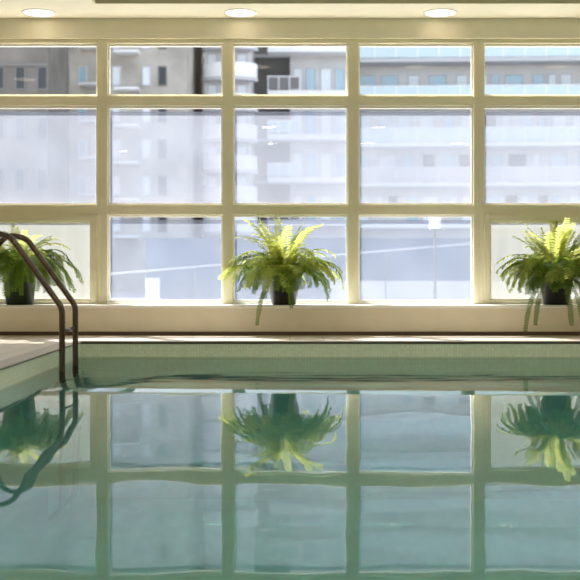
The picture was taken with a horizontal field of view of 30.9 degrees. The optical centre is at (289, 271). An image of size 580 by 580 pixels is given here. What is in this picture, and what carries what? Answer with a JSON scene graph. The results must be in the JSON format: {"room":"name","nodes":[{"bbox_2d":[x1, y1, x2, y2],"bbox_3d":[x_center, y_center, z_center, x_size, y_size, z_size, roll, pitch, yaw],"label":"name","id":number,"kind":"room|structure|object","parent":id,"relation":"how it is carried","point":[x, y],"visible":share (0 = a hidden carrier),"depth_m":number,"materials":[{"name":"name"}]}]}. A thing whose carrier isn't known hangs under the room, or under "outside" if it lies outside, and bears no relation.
{"room":"indoor swimming pool","nodes":[
{"label":"indoor swimming pool","id":0,"kind":"room"},
{"bbox_2d":[0,308,579,331],"bbox_3d":[0.100,0.647,10.250,12.200,0.606,0.600,0,0,0],"label":"wall","id":1,"kind":"structure","parent":0,"point":[11,319],"depth_m":9.95,"materials":[{"name":"beige paint"}]},
{"bbox_2d":[0,39,101,303],"bbox_3d":[-2.447,-0.981,10.304,1.226,2.590,0.152,0,0,0],"label":"window","id":2,"kind":"structure","parent":1,"relation":"in","point":[78,226],"depth_m":10.26,"materials":[{"name":"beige paint"}]},
{"bbox_2d":[102,39,227,303],"bbox_3d":[-1.221,-0.981,10.315,1.226,2.590,0.130,0,0,0],"label":"window","id":3,"kind":"structure","parent":1,"relation":"in","point":[138,122],"depth_m":10.25,"materials":[{"name":"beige paint"}]},
{"bbox_2d":[0,304,579,307],"bbox_3d":[0.100,0.329,10.162,12.200,0.030,0.475,0,0,0],"label":"sill","id":4,"kind":"structure","parent":1,"relation":"on","point":[1,305],"depth_m":9.94,"materials":[{"name":"white paint"}]},
{"bbox_2d":[0,223,83,304],"bbox_3d":[-2.561,-0.058,9.896,1.166,0.847,0.766,0,0,0],"label":"potted fern","id":5,"kind":"object","parent":4,"relation":"on","point":[19,281],"visible":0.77,"depth_m":9.89,"materials":[{"name":"green plant"}]},
{"bbox_2d":[3,263,35,304],"bbox_3d":[-2.600,0.114,10.100,0.353,0.399,0.353,0,0,0],"label":"pot","id":6,"kind":"object","parent":5,"relation":"attached to","point":[14,298],"depth_m":9.98,"materials":[{"name":"black plastic"}]},
{"bbox_2d":[218,215,344,324],"bbox_3d":[-0.088,-0.044,9.905,1.232,1.067,0.761,0,0,0],"label":"potted fern","id":7,"kind":"object","parent":4,"relation":"on","point":[283,269],"visible":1,"depth_m":9.87,"materials":[{"name":"green plant"}]},
{"bbox_2d":[268,273,302,304],"bbox_3d":[-0.060,0.164,10.100,0.364,0.299,0.364,0,0,0],"label":"pot","id":8,"kind":"object","parent":7,"relation":"attached to","point":[277,298],"depth_m":9.99,"materials":[{"name":"black plastic"}]},
{"bbox_2d":[495,218,579,331],"bbox_3d":[2.555,0.011,9.897,1.186,1.073,0.778,0,0,0],"label":"potted fern","id":9,"kind":"object","parent":4,"relation":"on","point":[556,269],"visible":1,"depth_m":9.87,"materials":[{"name":"green plant"}]},
{"bbox_2d":[540,277,572,304],"bbox_3d":[2.560,0.164,10.100,0.364,0.299,0.364,0,0,0],"label":"pot","id":10,"kind":"object","parent":9,"relation":"attached to","point":[549,297],"depth_m":9.99,"materials":[{"name":"black plastic"}]},
{"bbox_2d":[228,39,352,303],"bbox_3d":[0.005,-0.981,10.315,1.226,2.590,0.130,0,0,0],"label":"window","id":11,"kind":"structure","parent":1,"relation":"in","point":[342,206],"depth_m":10.25,"materials":[{"name":"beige paint"}]},
{"bbox_2d":[353,39,478,303],"bbox_3d":[1.231,-0.981,10.315,1.226,2.590,0.130,0,0,0],"label":"window","id":12,"kind":"structure","parent":1,"relation":"in","point":[360,101],"depth_m":10.25,"materials":[{"name":"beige paint"}]},
{"bbox_2d":[479,39,579,303],"bbox_3d":[2.457,-0.981,10.304,1.226,2.590,0.152,0,0,0],"label":"window","id":13,"kind":"structure","parent":1,"relation":"in","point":[498,222],"depth_m":10.25,"materials":[{"name":"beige paint"}]},
{"bbox_2d":[0,332,579,334],"bbox_3d":[0.100,0.583,9.944,12.200,0.035,0.012,0,0,0],"label":"baseboard","id":14,"kind":"structure","parent":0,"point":[1,333],"depth_m":9.94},
{"bbox_2d":[0,18,579,38],"bbox_3d":[0.100,-2.523,10.385,12.200,0.494,0.330,0,0,0],"label":"wall window header","id":15,"kind":"structure","parent":0,"point":[10,28],"depth_m":10.22,"materials":[{"name":"beige paint"}]},
{"bbox_2d":[0,0,579,17],"bbox_3d":[0.100,-2.625,3.625,12.200,0.310,13.250,0,0,0],"label":"ceiling","id":16,"kind":"structure","parent":0,"point":[8,8],"depth_m":9.92,"materials":[{"name":"beige paint"}]},
{"bbox_2d":[21,8,56,17],"bbox_3d":[-2.390,-2.465,10.000,0.328,0.010,0.328,0,0,0],"label":"recessed light","id":17,"kind":"object","parent":16,"relation":"in","point":[32,12],"visible":1,"depth_m":9.98,"materials":[{"name":"white plastic"}]},
{"bbox_2d":[24,10,53,15],"bbox_3d":[-2.390,-2.465,10.000,0.276,0.004,0.276,0,0,0],"label":"diffuser","id":18,"kind":"object","parent":17,"relation":"attached to","point":[26,12],"depth_m":9.99,"materials":[{"name":"white plastic"}]},
{"bbox_2d":[223,8,257,17],"bbox_3d":[-0.470,-2.465,10.000,0.328,0.010,0.328,0,0,0],"label":"recessed light","id":19,"kind":"object","parent":16,"relation":"in","point":[237,12],"visible":1,"depth_m":9.98,"materials":[{"name":"white plastic"}]},
{"bbox_2d":[226,10,254,15],"bbox_3d":[-0.470,-2.465,10.000,0.276,0.004,0.276,0,0,0],"label":"diffuser","id":20,"kind":"object","parent":19,"relation":"attached to","point":[228,12],"depth_m":9.99,"materials":[{"name":"white plastic"}]},
{"bbox_2d":[92,0,579,3],"bbox_3d":[1.500,-2.548,4.080,6.600,0.164,11.160,0,0,0],"label":"trim","id":21,"kind":"structure","parent":16,"relation":"attached to","point":[94,1],"depth_m":9.64,"materials":[{"name":"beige paint"}]},
{"bbox_2d":[423,8,456,17],"bbox_3d":[1.430,-2.465,10.000,0.328,0.010,0.328,0,0,0],"label":"recessed light","id":22,"kind":"object","parent":16,"relation":"in","point":[440,12],"visible":1,"depth_m":9.98,"materials":[{"name":"white plastic"}]},
{"bbox_2d":[426,10,454,15],"bbox_3d":[1.430,-2.465,10.000,0.276,0.004,0.276,0,0,0],"label":"diffuser","id":23,"kind":"object","parent":22,"relation":"attached to","point":[428,12],"depth_m":9.98,"materials":[{"name":"white plastic"}]},
{"bbox_2d":[0,335,579,360],"bbox_3d":[0.100,0.775,3.475,12.200,0.350,12.950,0,0,0],"label":"floor","id":24,"kind":"structure","parent":0,"point":[10,345],"depth_m":9.62,"materials":[{"name":"tile"}]},
{"bbox_2d":[0,231,77,370],"bbox_3d":[-2.062,0.765,7.980,0.865,2.145,0.590,0,0,0],"label":"pool ladder","id":25,"kind":"object","parent":24,"relation":"attached to","point":[11,237],"visible":0.57,"depth_m":7.73,"materials":[{"name":"brown metal"}]},
{"bbox_2d":[0,341,579,369],"bbox_3d":[1.430,0.597,3.800,6.740,0.006,10.600,0,0,0],"label":"trim","id":26,"kind":"structure","parent":24,"relation":"on","point":[17,359],"depth_m":8.97,"materials":[{"name":"white tile"}]},
{"bbox_2d":[0,357,579,579],"bbox_3d":[1.502,0.730,3.748,6.596,0.001,10.496,0,0,0],"label":"pool water","id":27,"kind":"object","parent":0,"point":[112,468],"visible":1,"depth_m":3.84,"materials":[{"name":"teal liquid"}]},
{"bbox_3d":[1.500,1.335,9.100,6.800,1.430,0.200,0,0,0],"label":"wall","id":28,"kind":"structure","parent":0,"visible":0},
{"bbox_2d":[81,344,579,356],"bbox_3d":[1.500,0.758,8.997,6.599,0.284,0.006,0,0,0],"label":"tile band","id":29,"kind":"object","parent":28,"relation":"attached to","point":[87,350],"visible":0.33,"depth_m":8.99,"materials":[{"name":"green tile"}]},
{"bbox_3d":[-1.900,1.335,3.700,0.200,1.430,10.600,0,0,0],"label":"wall","id":30,"kind":"structure","parent":0,"visible":0},
{"bbox_2d":[0,343,80,389],"bbox_3d":[-1.797,0.754,3.747,0.006,0.292,10.494,0,0,0],"label":"tile band","id":31,"kind":"object","parent":30,"relation":"attached to","point":[12,375],"visible":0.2,"depth_m":7.32,"materials":[{"name":"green tile"}]},
{"label":"outside","id":32,"kind":"structure","parent":0,"visible":0},
{"bbox_2d":[110,291,470,299],"bbox_3d":[0.000,1.400,115.400,280.000,0.400,209.200,0,0,0],"label":"ground","id":33,"kind":"structure","parent":32,"point":[114,295],"depth_m":45.82,"materials":[{"name":"white"}]},
{"bbox_2d":[0,47,67,202],"bbox_3d":[-20.629,-9.600,62.690,13.600,21.600,5.620,0,0,0],"label":"apartment building","id":34,"kind":"structure","parent":33,"relation":"on","point":[25,177],"depth_m":60.01,"materials":[{"name":"grey concrete"}]},
{"bbox_2d":[68,47,202,290],"bbox_3d":[-10.780,-11.100,71.500,8.611,24.600,13.000,0,0,0],"label":"apartment building","id":35,"kind":"structure","parent":33,"relation":"on","point":[171,164],"depth_m":66.00,"materials":[{"name":"concrete"}]},
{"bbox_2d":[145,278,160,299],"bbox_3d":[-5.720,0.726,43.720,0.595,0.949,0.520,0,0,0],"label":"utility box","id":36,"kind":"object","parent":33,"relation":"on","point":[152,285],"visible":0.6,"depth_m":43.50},
{"bbox_2d":[202,47,257,237],"bbox_3d":[-4.000,-11.100,74.090,3.733,24.600,9.820,0,0,0],"label":"apartment building","id":37,"kind":"structure","parent":33,"relation":"on","point":[245,66],"depth_m":69.74,"materials":[{"name":"white concrete"}]},
{"bbox_2d":[203,47,289,237],"bbox_3d":[-3.733,-12.100,85.900,9.295,26.600,12.200,0,0,0],"label":"apartment building","id":38,"kind":"structure","parent":33,"relation":"on","point":[266,152],"depth_m":80.00,"materials":[{"name":"white concrete"}]},
{"bbox_2d":[110,243,470,299],"bbox_3d":[0.000,-0.045,45.300,16.508,2.489,0.059,0,0,0],"label":"handrail","id":39,"kind":"object","parent":33,"relation":"on","point":[194,267],"visible":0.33,"depth_m":45.27,"materials":[{"name":"white metal"}]},
{"bbox_2d":[268,47,345,237],"bbox_3d":[1.448,-12.100,77.000,6.080,26.600,5.200,0,0,0],"label":"apartment building","id":40,"kind":"structure","parent":33,"relation":"on","point":[319,134],"depth_m":75.97,"materials":[{"name":"white concrete"}]},
{"bbox_2d":[144,238,470,298],"bbox_3d":[4.512,-0.145,48.990,21.817,2.690,6.220,0,0,0],"label":"building","id":41,"kind":"structure","parent":33,"relation":"on","point":[409,273],"depth_m":46.00,"materials":[{"name":"grey concrete"}]},
{"bbox_2d":[428,217,441,299],"bbox_3d":[4.143,-0.289,30.000,0.445,2.979,0.445,0,0,-22],"label":"street lantern","id":42,"kind":"object","parent":33,"relation":"on","point":[434,222],"visible":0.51,"depth_m":29.96,"materials":[{"name":"white metal"}]},
{"bbox_2d":[360,47,579,237],"bbox_3d":[18.532,-12.600,82.962,27.263,27.600,13.700,0,0,3],"label":"apartment building","id":43,"kind":"structure","parent":33,"relation":"on","point":[407,155],"depth_m":77.71,"materials":[{"name":"white concrete"}]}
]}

